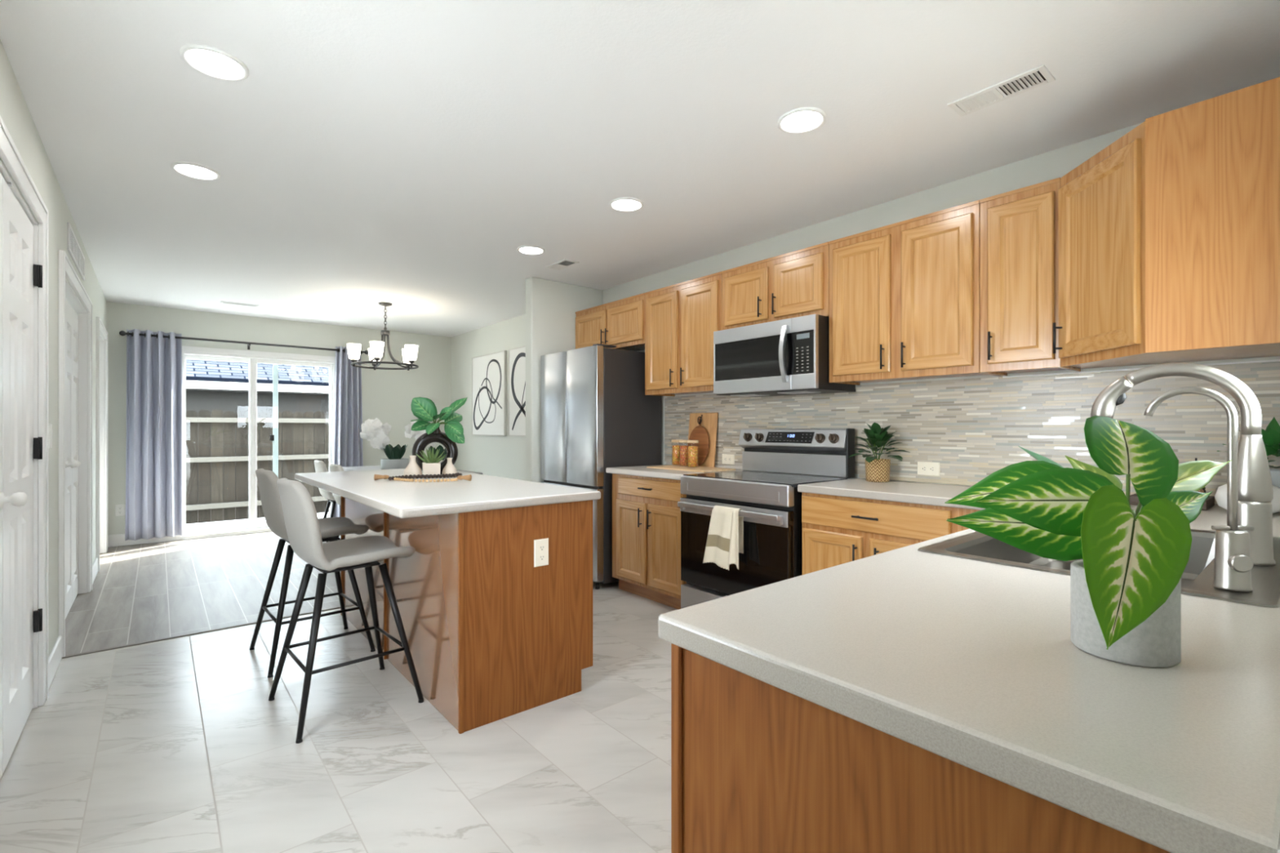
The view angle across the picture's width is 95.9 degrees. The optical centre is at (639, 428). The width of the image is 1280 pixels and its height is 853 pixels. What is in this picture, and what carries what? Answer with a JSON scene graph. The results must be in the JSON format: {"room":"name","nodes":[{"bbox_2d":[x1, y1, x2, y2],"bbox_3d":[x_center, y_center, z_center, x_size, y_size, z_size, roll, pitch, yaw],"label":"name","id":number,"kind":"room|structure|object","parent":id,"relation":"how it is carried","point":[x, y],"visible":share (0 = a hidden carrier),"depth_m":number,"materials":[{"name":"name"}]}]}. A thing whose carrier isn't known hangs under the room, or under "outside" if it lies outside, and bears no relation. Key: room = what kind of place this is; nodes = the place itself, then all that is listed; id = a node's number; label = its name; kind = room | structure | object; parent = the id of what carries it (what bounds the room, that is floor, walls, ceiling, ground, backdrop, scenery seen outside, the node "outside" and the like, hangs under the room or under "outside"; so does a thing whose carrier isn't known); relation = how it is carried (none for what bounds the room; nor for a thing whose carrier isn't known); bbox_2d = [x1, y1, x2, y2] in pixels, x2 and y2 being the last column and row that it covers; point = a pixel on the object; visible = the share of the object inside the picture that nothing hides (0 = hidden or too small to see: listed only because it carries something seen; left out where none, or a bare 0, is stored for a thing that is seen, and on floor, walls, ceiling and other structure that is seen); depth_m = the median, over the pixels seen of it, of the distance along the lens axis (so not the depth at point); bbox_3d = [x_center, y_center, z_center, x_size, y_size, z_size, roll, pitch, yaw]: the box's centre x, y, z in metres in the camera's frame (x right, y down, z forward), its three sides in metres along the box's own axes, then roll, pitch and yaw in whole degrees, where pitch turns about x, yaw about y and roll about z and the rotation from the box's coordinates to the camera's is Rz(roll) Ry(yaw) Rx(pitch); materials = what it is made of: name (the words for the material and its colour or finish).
{"room":"kitchen","nodes":[
{"label":"kitchen","id":0,"kind":"room"},
{"bbox_2d":[0,40,106,706],"bbox_3d":[-2.433,-0.037,2.196,0.120,2.495,9.690,0,0,-40],"label":"wall","id":1,"kind":"structure","parent":0,"point":[15,113],"depth_m":2.84,"materials":[{"name":"white paint"}]},
{"bbox_2d":[0,115,48,779],"bbox_3d":[-2.223,0.117,1.987,0.173,2.184,1.470,0,0,-40],"label":"door","id":2,"kind":"structure","parent":1,"relation":"in","point":[21,275],"depth_m":2.25,"materials":[{"name":"white paint"}]},
{"bbox_2d":[48,423,52,448],"bbox_3d":[-2.835,0.038,2.779,0.009,0.120,0.080,0,0,-40],"label":"light switch","id":3,"kind":"object","parent":1,"relation":"attached to","point":[50,425],"visible":1,"depth_m":2.76,"materials":[{"name":"white plastic"}]},
{"bbox_2d":[48,635,62,689],"bbox_3d":[-2.852,1.147,2.804,0.014,0.124,0.580,0,0,-40],"label":"baseboard","id":4,"kind":"structure","parent":1,"relation":"attached to","point":[55,657],"depth_m":2.83,"materials":[{"name":"white paint"}]},
{"bbox_2d":[58,249,92,657],"bbox_3d":[-3.618,0.137,3.636,0.144,2.144,1.670,0,0,-40],"label":"door","id":5,"kind":"structure","parent":1,"relation":"in","point":[75,324],"depth_m":3.87,"materials":[{"name":"white paint"}]},
{"bbox_2d":[67,222,84,280],"bbox_3d":[-3.578,-1.105,3.670,0.010,0.160,0.900,0,0,-40],"label":"air vent","id":6,"kind":"object","parent":1,"relation":"in","point":[74,250],"visible":1,"depth_m":3.60,"materials":[{"name":"white paint"}]},
{"bbox_2d":[92,557,97,584],"bbox_3d":[-4.332,1.147,4.577,0.014,0.124,0.680,0,0,-40],"label":"baseboard","id":7,"kind":"structure","parent":1,"relation":"attached to","point":[95,566],"depth_m":4.62,"materials":[{"name":"white paint"}]},
{"bbox_2d":[95,316,107,572],"bbox_3d":[-4.938,0.137,5.218,0.144,2.144,1.070,0,0,-40],"label":"door","id":8,"kind":"structure","parent":1,"relation":"in","point":[101,344],"depth_m":5.57,"materials":[{"name":"white paint"}]},
{"bbox_2d":[62,606,340,658],"bbox_3d":[-2.247,1.207,3.706,2.100,0.006,0.026,0,0,-40],"label":"trim","id":9,"kind":"structure","parent":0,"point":[336,607],"depth_m":3.34,"materials":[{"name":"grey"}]},
{"bbox_2d":[106,301,451,535],"bbox_3d":[-4.078,-0.037,7.056,3.580,2.495,0.120,0,0,-40],"label":"wall","id":10,"kind":"structure","parent":0,"point":[387,395],"depth_m":6.93,"materials":[{"name":"white paint"}]},
{"bbox_2d":[115,504,124,516],"bbox_3d":[-5.333,0.843,5.925,0.074,0.118,0.006,0,0,-40],"label":"electrical outlet","id":11,"kind":"object","parent":10,"relation":"attached to","point":[119,508],"visible":0.99,"depth_m":5.92,"materials":[{"name":"white plastic"}]},
{"bbox_2d":[108,533,175,546],"bbox_3d":[-5.176,1.147,6.052,0.581,0.124,0.014,0,0,-40],"label":"baseboard","id":12,"kind":"structure","parent":10,"relation":"attached to","point":[117,540],"depth_m":5.96,"materials":[{"name":"white paint"}]},
{"bbox_2d":[119,330,368,354],"bbox_3d":[-4.388,-0.944,6.630,2.362,0.088,0.135,0,0,-40],"label":"curtain rod","id":13,"kind":"object","parent":10,"relation":"attached to","point":[122,332],"visible":0.91,"depth_m":6.51,"materials":[{"name":"brown metal"}]},
{"bbox_2d":[124,328,182,540],"bbox_3d":[-5.062,0.069,6.018,0.456,2.153,0.138,0,0,-40],"label":"curtain","id":14,"kind":"object","parent":13,"relation":"hanging from","point":[153,443],"visible":1,"depth_m":6.02,"materials":[{"name":"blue fabric"}]},
{"bbox_2d":[333,346,363,517],"bbox_3d":[-3.638,0.069,7.207,0.353,2.153,0.138,0,0,-40],"label":"curtain","id":15,"kind":"object","parent":13,"relation":"hanging from","point":[348,382],"visible":0.63,"depth_m":7.20,"materials":[{"name":"blue fabric"}]},
{"bbox_2d":[175,346,335,540],"bbox_3d":[-4.403,0.160,6.758,1.610,2.100,0.140,0,0,-40],"label":"door","id":16,"kind":"structure","parent":10,"relation":"in","point":[253,357],"depth_m":6.69,"materials":[{"name":"white paint"}]},
{"bbox_2d":[0,531,678,852],"bbox_3d":[-0.820,1.260,3.152,3.880,0.101,10.290,0,0,-40],"label":"floor","id":17,"kind":"structure","parent":0,"point":[180,744],"depth_m":2.22,"materials":[{"name":"tile"}]},
{"bbox_2d":[249,468,375,677],"bbox_3d":[-1.785,0.712,3.143,0.507,0.995,0.499,0,0,-43],"label":"bar stool","id":18,"kind":"object","parent":17,"relation":"on","point":[330,527],"visible":0.83,"depth_m":3.04,"materials":[{"name":"black metal"}]},
{"bbox_2d":[314,460,336,542],"bbox_3d":[-3.164,0.773,6.151,0.524,0.874,0.447,0,0,-40],"label":"dining chair","id":19,"kind":"object","parent":17,"relation":"on","point":[320,467],"visible":0.39,"depth_m":5.95,"materials":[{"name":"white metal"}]},
{"bbox_2d":[328,463,344,537],"bbox_3d":[-2.667,0.773,5.524,0.524,0.874,0.447,0,0,-43],"label":"dining chair","id":20,"kind":"object","parent":17,"relation":"on","point":[333,468],"visible":0.19,"depth_m":5.33,"materials":[{"name":"white fabric"}]},
{"bbox_2d":[268,477,423,743],"bbox_3d":[-1.305,0.712,2.562,0.507,0.995,0.499,0,0,-43],"label":"bar stool","id":21,"kind":"object","parent":17,"relation":"on","point":[300,513],"visible":1,"depth_m":2.45,"materials":[{"name":"grey fabric"}]},
{"bbox_2d":[342,465,482,474],"bbox_3d":[-2.519,0.830,6.233,0.880,0.759,1.900,0,0,-40],"label":"dining table","id":22,"kind":"object","parent":17,"relation":"on","point":[375,467],"visible":0.13,"depth_m":6.43,"materials":[{"name":"grey"}]},
{"bbox_2d":[360,417,408,469],"bbox_3d":[-2.739,0.170,6.205,0.477,0.559,0.280,0,0,-29],"label":"potted orchid","id":23,"kind":"object","parent":22,"relation":"on","point":[372,430],"visible":0.99,"depth_m":6.16,"materials":[{"name":"white plant"}]},
{"bbox_2d":[404,421,446,462],"bbox_3d":[-2.200,0.173,6.011,0.474,0.552,0.289,0,0,-40],"label":"potted orchid","id":24,"kind":"object","parent":22,"relation":"on","point":[409,433],"visible":0.2,"depth_m":5.96,"materials":[{"name":"white plant"}]},
{"bbox_2d":[294,468,600,733],"bbox_3d":[-1.210,0.751,3.228,0.920,0.915,2.143,0,0,-40],"label":"kitchen island","id":25,"kind":"object","parent":17,"relation":"on","point":[492,635],"visible":0.91,"depth_m":2.51,"materials":[{"name":"brown wood"}]},
{"bbox_2d":[294,468,600,518],"bbox_3d":[-1.213,0.314,3.225,0.910,0.039,2.143,0,0,-40],"label":"island countertop","id":26,"kind":"structure","parent":25,"relation":"on","point":[399,499],"depth_m":2.67,"materials":[{"name":"white stone"}]},
{"bbox_2d":[403,455,422,476],"bbox_3d":[-1.357,0.229,3.452,0.104,0.129,0.104,0,0,-40],"label":"bottle vase","id":27,"kind":"object","parent":26,"relation":"on","point":[412,468],"visible":0.79,"depth_m":3.42,"materials":[{"name":"beige ceramic"}]},
{"bbox_2d":[373,472,471,482],"bbox_3d":[-1.188,0.276,3.256,0.497,0.036,0.417,0,0,-40],"label":"tray","id":28,"kind":"object","parent":26,"relation":"on","point":[376,477],"visible":1,"depth_m":3.24,"materials":[{"name":"brown wood"}]},
{"bbox_2d":[416,447,445,475],"bbox_3d":[-1.268,0.203,3.495,0.185,0.181,0.175,0,0,-40],"label":"potted succulent","id":29,"kind":"object","parent":26,"relation":"on","point":[431,464],"visible":0.98,"depth_m":3.45,"materials":[{"name":"beige ceramic"}]},
{"bbox_2d":[412,426,457,474],"bbox_3d":[-1.293,0.135,3.649,0.274,0.318,0.080,0,0,-19],"label":"vase","id":30,"kind":"object","parent":26,"relation":"on","point":[423,441],"visible":0.55,"depth_m":3.62,"materials":[{"name":"black ceramic"}]},
{"bbox_2d":[410,396,467,443],"bbox_3d":[-1.234,-0.052,3.562,0.339,0.297,0.241,0,0,-19],"label":"branch","id":31,"kind":"object","parent":30,"relation":"in","point":[424,409],"visible":1,"depth_m":3.58,"materials":[{"name":"green plant"}]},
{"bbox_2d":[442,457,457,474],"bbox_3d":[-1.179,0.239,3.575,0.088,0.109,0.088,0,0,-40],"label":"bottle vase","id":32,"kind":"object","parent":26,"relation":"on","point":[449,468],"visible":0.78,"depth_m":3.55,"materials":[{"name":"beige ceramic"}]},
{"bbox_2d":[533,537,548,567],"bbox_3d":[-0.429,0.543,2.519,0.072,0.118,0.006,0,0,-40],"label":"electrical outlet","id":33,"kind":"object","parent":25,"relation":"attached to","point":[540,546],"visible":1,"depth_m":2.52,"materials":[{"name":"beige plastic"}]},
{"bbox_2d":[539,544,544,551],"bbox_3d":[-0.427,0.522,2.517,0.026,0.026,0.002,0,0,-40],"label":"socket","id":34,"kind":"object","parent":33,"relation":"attached to","point":[541,546],"depth_m":2.52,"materials":[{"name":"grey plastic"}]},
{"bbox_2d":[539,554,544,560],"bbox_3d":[-0.427,0.564,2.517,0.026,0.026,0.002,0,0,-40],"label":"socket","id":35,"kind":"object","parent":33,"relation":"attached to","point":[541,556],"depth_m":2.52,"materials":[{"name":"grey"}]},
{"bbox_2d":[540,343,661,589],"bbox_3d":[-0.337,0.290,4.805,0.660,1.838,0.821,0,0,-40],"label":"refrigerator","id":36,"kind":"object","parent":17,"relation":"on","point":[597,415],"visible":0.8,"depth_m":4.46,"materials":[{"name":"grey metal"}]},
{"bbox_2d":[612,473,686,608],"bbox_3d":[0.255,0.771,4.160,0.627,0.875,0.818,0,0,-40],"label":"base cabinet","id":37,"kind":"object","parent":17,"relation":"on","point":[646,513],"visible":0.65,"depth_m":3.99,"materials":[{"name":"brown wood"}]},
{"bbox_2d":[605,462,746,479],"bbox_3d":[0.255,0.302,4.168,0.623,0.061,0.850,0,0,-40],"label":"countertop","id":38,"kind":"structure","parent":37,"relation":"on","point":[642,471],"depth_m":4.01,"materials":[{"name":"white stone"}]},
{"bbox_2d":[646,465,735,472],"bbox_3d":[0.357,0.288,4.141,0.315,0.011,0.590,0,0,-40],"label":"serving board","id":39,"kind":"object","parent":38,"relation":"on","point":[700,468],"visible":0.91,"depth_m":4.08,"materials":[{"name":"brown wood"}]},
{"bbox_2d":[671,439,679,465],"bbox_3d":[0.279,0.184,4.355,0.084,0.195,0.084,0,0,-40],"label":"pasta jar","id":40,"kind":"object","parent":39,"relation":"on","point":[676,448],"visible":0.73,"depth_m":4.32,"materials":[{"name":"clear glass"}]},
{"bbox_2d":[679,440,689,466],"bbox_3d":[0.330,0.184,4.263,0.084,0.195,0.084,0,0,-40],"label":"pasta jar","id":41,"kind":"object","parent":39,"relation":"on","point":[683,449],"visible":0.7,"depth_m":4.23,"materials":[{"name":"clear glass"}]},
{"bbox_2d":[686,440,698,467],"bbox_3d":[0.380,0.184,4.157,0.084,0.195,0.084,0,0,-40],"label":"pasta jar","id":42,"kind":"object","parent":39,"relation":"on","point":[692,451],"visible":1,"depth_m":4.13,"materials":[{"name":"clear glass"}]},
{"bbox_2d":[688,414,709,466],"bbox_3d":[0.437,0.090,4.312,0.046,0.383,0.212,0,0,-40],"label":"cutting board","id":43,"kind":"object","parent":38,"relation":"on","point":[699,433],"visible":0.8,"depth_m":4.28,"materials":[{"name":"brown wood"}]},
{"bbox_2d":[687,412,718,466],"bbox_3d":[0.465,0.089,4.334,0.057,0.408,0.284,0,0,-40],"label":"cutting board","id":44,"kind":"object","parent":38,"relation":"on","point":[709,420],"visible":0.53,"depth_m":4.26,"materials":[{"name":"brown wood"}]},
{"bbox_2d":[677,428,854,608],"bbox_3d":[0.735,0.606,3.477,0.695,1.207,0.812,0,0,-40],"label":"range","id":45,"kind":"object","parent":17,"relation":"on","point":[770,503],"visible":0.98,"depth_m":3.38,"materials":[{"name":"silver metal"}]},
{"bbox_2d":[702,505,743,570],"bbox_3d":[0.472,0.615,3.242,0.074,0.345,0.264,0,0,-40],"label":"dish towel","id":46,"kind":"object","parent":45,"relation":"hanging from","point":[725,540],"visible":0.99,"depth_m":3.21,"materials":[{"name":"white fabric"}]},
{"bbox_2d":[683,471,847,488],"bbox_3d":[0.736,0.302,3.480,0.550,0.023,0.808,0,0,-40],"label":"cooktop","id":47,"kind":"object","parent":45,"relation":"in","point":[792,481],"depth_m":3.43,"materials":[{"name":"grey glass"}]},
{"bbox_2d":[801,492,979,575],"bbox_3d":[1.401,0.771,2.775,0.642,0.875,1.086,0,0,-40],"label":"base cabinet","id":48,"kind":"object","parent":17,"relation":"on","point":[836,530],"visible":0.28,"depth_m":2.75,"materials":[{"name":"brown wood"}]},
{"bbox_2d":[671,643,1171,852],"bbox_3d":[1.028,0.771,1.321,2.008,0.875,0.650,0,0,-40],"label":"base cabinet","id":49,"kind":"object","parent":17,"relation":"on","point":[757,766],"visible":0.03,"depth_m":0.73,"materials":[{"name":"brown wood"}]},
{"bbox_2d":[657,474,1279,852],"bbox_3d":[0.874,0.302,1.905,2.573,0.061,1.764,0,0,-40],"label":"countertop","id":50,"kind":"structure","parent":49,"relation":"on","point":[976,665],"depth_m":0.69,"materials":[{"name":"beige stone"}]},
{"bbox_2d":[848,422,910,482],"bbox_3d":[1.304,0.131,3.188,0.307,0.325,0.273,0,0,-16],"label":"potted plant","id":51,"kind":"object","parent":50,"relation":"on","point":[877,470],"visible":0.99,"depth_m":3.14,"materials":[{"name":"green plant"}]},
{"bbox_2d":[944,415,1231,667],"bbox_3d":[0.667,0.138,0.868,0.531,0.310,0.277,0,0,-40],"label":"potted plant","id":52,"kind":"object","parent":50,"relation":"on","point":[1126,588],"visible":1,"depth_m":0.72,"materials":[{"name":"green plant"}]},
{"bbox_2d":[917,528,1279,608],"bbox_3d":[1.190,0.357,1.447,0.898,0.134,0.587,0,0,-40],"label":"sink","id":53,"kind":"object","parent":50,"relation":"in","point":[1197,575],"visible":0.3,"depth_m":1.41,"materials":[{"name":"silver metal"}]},
{"bbox_2d":[1129,493,1214,510],"bbox_3d":[2.029,0.276,2.204,0.220,0.035,0.215,0,0,-40],"label":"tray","id":54,"kind":"object","parent":50,"relation":"on","point":[1209,503],"visible":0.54,"depth_m":2.17,"materials":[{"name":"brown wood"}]},
{"bbox_2d":[1195,457,1205,493],"bbox_3d":[2.107,0.198,2.188,0.064,0.169,0.064,0,0,-17],"label":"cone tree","id":55,"kind":"object","parent":54,"relation":"in","point":[1196,459],"visible":0.02,"depth_m":2.17,"materials":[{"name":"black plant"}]},
{"bbox_2d":[1090,362,1275,565],"bbox_3d":[1.258,0.069,1.353,0.117,0.440,0.315,0,0,-40],"label":"kitchen faucet","id":56,"kind":"object","parent":50,"relation":"on","point":[1255,486],"visible":0.93,"depth_m":1.24,"materials":[{"name":"silver metal"}]},
{"bbox_2d":[1143,386,1253,591],"bbox_3d":[1.035,0.105,1.075,0.058,0.367,0.149,0,0,-40],"label":"filter faucet","id":57,"kind":"object","parent":50,"relation":"on","point":[1233,564],"visible":1,"depth_m":1.03,"materials":[{"name":"silver metal"}]},
{"bbox_2d":[1214,484,1279,513],"bbox_3d":[2.099,0.239,1.987,0.176,0.108,0.176,0,0,-40],"label":"round vase","id":58,"kind":"object","parent":50,"relation":"on","point":[1220,496],"visible":0.19,"depth_m":1.99,"materials":[{"name":"white ceramic"}]},
{"bbox_2d":[1217,417,1279,488],"bbox_3d":[2.267,0.125,2.071,0.290,0.336,0.283,0,0,-40],"label":"potted plant","id":59,"kind":"object","parent":50,"relation":"on","point":[1271,435],"visible":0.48,"depth_m":2.05,"materials":[{"name":"green plant"}]},
{"bbox_2d":[422,462,440,475],"bbox_3d":[-1.260,0.251,3.488,0.100,0.085,0.100,0,0,-22],"label":"pot","id":60,"kind":"object","parent":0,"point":[428,468],"depth_m":3.44,"materials":[{"name":"beige ceramic"}]},
{"bbox_2d":[525,276,602,482],"bbox_3d":[-0.668,-0.037,5.177,0.750,2.495,0.115,0,0,-40],"label":"wall","id":61,"kind":"structure","parent":0,"point":[551,306],"depth_m":4.96,"materials":[{"name":"white paint"}]},
{"bbox_2d":[0,0,1279,337],"bbox_3d":[-1.012,-1.335,3.382,3.880,0.100,9.690,0,0,-40],"label":"ceiling","id":62,"kind":"structure","parent":0,"point":[402,153],"depth_m":2.39,"materials":[{"name":"white paint"}]},
{"bbox_2d":[170,161,220,180],"bbox_3d":[-2.215,-1.280,2.881,0.196,0.010,0.196,0,0,-40],"label":"recessed light","id":63,"kind":"object","parent":62,"relation":"in","point":[191,170],"visible":1,"depth_m":2.87,"materials":[{"name":"white paint"}]},
{"bbox_2d":[179,44,248,81],"bbox_3d":[-1.493,-1.280,2.030,0.196,0.010,0.196,0,0,-40],"label":"recessed light","id":64,"kind":"object","parent":62,"relation":"in","point":[211,61],"visible":1,"depth_m":2.02,"materials":[{"name":"white paint"}]},
{"bbox_2d":[220,301,258,307],"bbox_3d":[-4.147,-1.281,5.982,0.320,0.008,0.120,0,0,-40],"label":"ceiling vent","id":65,"kind":"object","parent":62,"relation":"in","point":[221,302],"visible":1,"depth_m":5.96,"materials":[{"name":"white paint"}]},
{"bbox_2d":[346,302,418,370],"bbox_3d":[-2.640,-0.951,5.960,0.682,0.666,0.675,0,0,-40],"label":"chandelier","id":66,"kind":"object","parent":62,"relation":"hanging from","point":[376,351],"visible":1,"depth_m":5.86,"materials":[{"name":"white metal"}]},
{"bbox_2d":[351,359,356,366],"bbox_3d":[-2.882,-0.655,5.821,0.056,0.075,0.055,0,0,-40],"label":"socket","id":67,"kind":"object","parent":66,"relation":"attached to","point":[352,360],"depth_m":5.81,"materials":[{"name":"brown metal"}]},
{"bbox_2d":[373,356,380,364],"bbox_3d":[-2.579,-0.655,5.665,0.056,0.075,0.055,0,0,-40],"label":"socket","id":68,"kind":"object","parent":66,"relation":"attached to","point":[377,359],"depth_m":5.64,"materials":[{"name":"brown metal"}]},
{"bbox_2d":[408,360,414,367],"bbox_3d":[-2.337,-0.655,5.905,0.056,0.075,0.055,0,0,-40],"label":"socket","id":69,"kind":"object","parent":66,"relation":"attached to","point":[411,362],"depth_m":5.89,"materials":[{"name":"brown metal"}]},
{"bbox_2d":[517,245,545,254],"bbox_3d":[-0.784,-1.280,4.160,0.196,0.010,0.196,0,0,-40],"label":"recessed light","id":70,"kind":"object","parent":62,"relation":"in","point":[527,250],"visible":1,"depth_m":4.14,"materials":[{"name":"white paint"}]},
{"bbox_2d":[545,258,579,270],"bbox_3d":[-0.611,-1.281,4.537,0.135,0.008,0.285,0,0,-40],"label":"ceiling vent","id":71,"kind":"object","parent":62,"relation":"in","point":[562,264],"visible":1,"depth_m":4.52,"materials":[{"name":"white metal"}]},
{"bbox_2d":[608,197,643,212],"bbox_3d":[-0.078,-1.280,3.313,0.196,0.010,0.196,0,0,-40],"label":"recessed light","id":72,"kind":"object","parent":62,"relation":"in","point":[620,204],"visible":1,"depth_m":3.30,"materials":[{"name":"white paint"}]},
{"bbox_2d":[777,106,826,133],"bbox_3d":[0.674,-1.280,2.410,0.196,0.010,0.196,0,0,-40],"label":"recessed light","id":73,"kind":"object","parent":62,"relation":"in","point":[801,120],"visible":1,"depth_m":2.40,"materials":[{"name":"white paint"}]},
{"bbox_2d":[947,64,1055,116],"bbox_3d":[1.373,-1.281,2.206,0.135,0.008,0.325,0,0,-40],"label":"ceiling vent","id":74,"kind":"object","parent":62,"relation":"in","point":[1039,76],"visible":1,"depth_m":2.19,"materials":[{"name":"white metal"}]},
{"bbox_2d":[451,122,1279,503],"bbox_3d":[-0.083,-0.037,5.148,0.130,2.495,8.170,0,0,-40],"label":"wall","id":75,"kind":"structure","parent":0,"point":[975,428],"depth_m":3.03,"materials":[{"name":"stone"}]},
{"bbox_2d":[471,350,506,435],"bbox_3d":[-1.885,-0.414,7.193,0.036,1.012,0.920,0,0,-40],"label":"framed picture","id":76,"kind":"object","parent":75,"relation":"attached to","point":[489,371],"visible":1,"depth_m":7.13,"materials":[{"name":"white paper"}]},
{"bbox_2d":[508,345,525,436],"bbox_3d":[-1.232,-0.414,6.410,0.036,1.012,0.920,0,0,-40],"label":"framed picture","id":77,"kind":"object","parent":75,"relation":"attached to","point":[517,356],"visible":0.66,"depth_m":6.60,"materials":[{"name":"white paper"}]},
{"bbox_2d":[575,293,644,351],"bbox_3d":[-0.173,-0.846,4.889,0.356,0.387,0.956,0,0,-40],"label":"upper cabinet","id":78,"kind":"object","parent":75,"relation":"attached to","point":[620,323],"visible":0.59,"depth_m":4.73,"materials":[{"name":"brown wood"}]},
{"bbox_2d":[644,271,722,396],"bbox_3d":[0.387,-0.646,4.218,0.356,0.786,0.788,0,0,-40],"label":"upper cabinet","id":79,"kind":"object","parent":75,"relation":"attached to","point":[682,319],"visible":0.77,"depth_m":4.11,"materials":[{"name":"brown wood"}]},
{"bbox_2d":[722,453,734,464],"bbox_3d":[0.637,0.225,4.179,0.006,0.074,0.118,0,0,-40],"label":"electrical outlet","id":80,"kind":"object","parent":75,"relation":"attached to","point":[727,459],"visible":1,"depth_m":4.17,"materials":[{"name":"beige plastic"}]},
{"bbox_2d":[721,241,829,329],"bbox_3d":[0.895,-0.833,3.609,0.356,0.413,0.794,0,0,-40],"label":"upper cabinet","id":81,"kind":"object","parent":75,"relation":"attached to","point":[793,284],"visible":0.66,"depth_m":3.46,"materials":[{"name":"brown wood"}]},
{"bbox_2d":[713,314,855,397],"bbox_3d":[0.853,-0.415,3.551,0.469,0.414,0.753,0,0,-40],"label":"microwave","id":82,"kind":"object","parent":81,"relation":"attached to","point":[789,356],"visible":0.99,"depth_m":3.37,"materials":[{"name":"silver metal"}]},
{"bbox_2d":[795,346,808,372],"bbox_3d":[0.903,-0.383,3.212,0.001,0.134,0.080,0,0,-40],"label":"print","id":83,"kind":"object","parent":82,"relation":"attached to","point":[802,352],"depth_m":3.21,"materials":[{"name":"grey"}]},
{"bbox_2d":[828,200,1001,385],"bbox_3d":[1.397,-0.646,3.008,0.356,0.786,0.768,0,0,-40],"label":"upper cabinet","id":84,"kind":"object","parent":75,"relation":"attached to","point":[904,295],"visible":0.91,"depth_m":2.87,"materials":[{"name":"brown wood"}]},
{"bbox_2d":[917,461,940,476],"bbox_3d":[1.544,0.218,3.092,0.006,0.074,0.118,0,0,-40],"label":"electrical outlet","id":85,"kind":"object","parent":75,"relation":"attached to","point":[926,468],"visible":1,"depth_m":3.09,"materials":[{"name":"beige plastic"}]},
{"bbox_2d":[921,466,926,471],"bbox_3d":[1.528,0.218,3.107,0.002,0.026,0.026,0,0,-40],"label":"socket","id":86,"kind":"object","parent":85,"relation":"attached to","point":[923,468],"depth_m":3.11,"materials":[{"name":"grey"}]},
{"bbox_2d":[929,466,934,471],"bbox_3d":[1.555,0.218,3.075,0.002,0.026,0.026,0,0,-40],"label":"socket","id":87,"kind":"object","parent":85,"relation":"attached to","point":[931,468],"depth_m":3.07,"materials":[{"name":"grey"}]},
{"bbox_2d":[979,177,1080,376],"bbox_3d":[1.742,-0.646,2.594,0.356,0.786,0.306,0,0,-40],"label":"upper cabinet","id":88,"kind":"object","parent":75,"relation":"attached to","point":[1019,228],"visible":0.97,"depth_m":2.50,"materials":[{"name":"brown wood"}]},
{"bbox_2d":[1002,359,1279,377],"bbox_3d":[2.097,-0.249,2.434,0.020,0.007,1.007,0,0,-40],"label":"trim","id":89,"kind":"structure","parent":75,"relation":"attached to","point":[1275,360],"depth_m":2.48,"materials":[{"name":"white paint"}]},
{"bbox_2d":[1053,76,1279,368],"bbox_3d":[1.957,-0.646,2.124,0.630,0.786,0.711,0,0,-40],"label":"upper cabinet","id":90,"kind":"object","parent":75,"relation":"attached to","point":[1169,234],"visible":1,"depth_m":1.88,"materials":[{"name":"brown wood"}]},
{"label":"outside","id":91,"kind":"structure","parent":0,"visible":0},
{"bbox_2d":[185,511,328,528],"bbox_3d":[3.959,1.360,-3.183,30.000,0.100,30.040,0,0,-40],"label":"ground","id":92,"kind":"structure","parent":91,"point":[319,514],"depth_m":7.99,"materials":[{"name":"concrete"}]},
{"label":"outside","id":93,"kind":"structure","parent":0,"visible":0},
{"bbox_2d":[197,502,314,523],"bbox_3d":[-10.139,1.360,13.708,30.000,0.100,13.959,0,0,-40],"label":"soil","id":94,"kind":"structure","parent":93,"point":[313,502],"depth_m":8.74,"materials":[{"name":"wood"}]},
{"bbox_2d":[185,409,328,524],"bbox_3d":[-5.339,0.524,8.582,8.600,1.571,0.100,0,0,-40],"label":"fence","id":95,"kind":"object","parent":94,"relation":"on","point":[210,507],"visible":0.25,"depth_m":8.27,"materials":[{"name":"grey wood"}]},
{"bbox_2d":[185,359,328,508],"bbox_3d":[-7.731,-0.840,11.603,21.000,4.300,5.323,0,0,-40],"label":"neighbor house","id":96,"kind":"structure","parent":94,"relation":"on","point":[210,385],"depth_m":9.61,"materials":[{"name":"black"}]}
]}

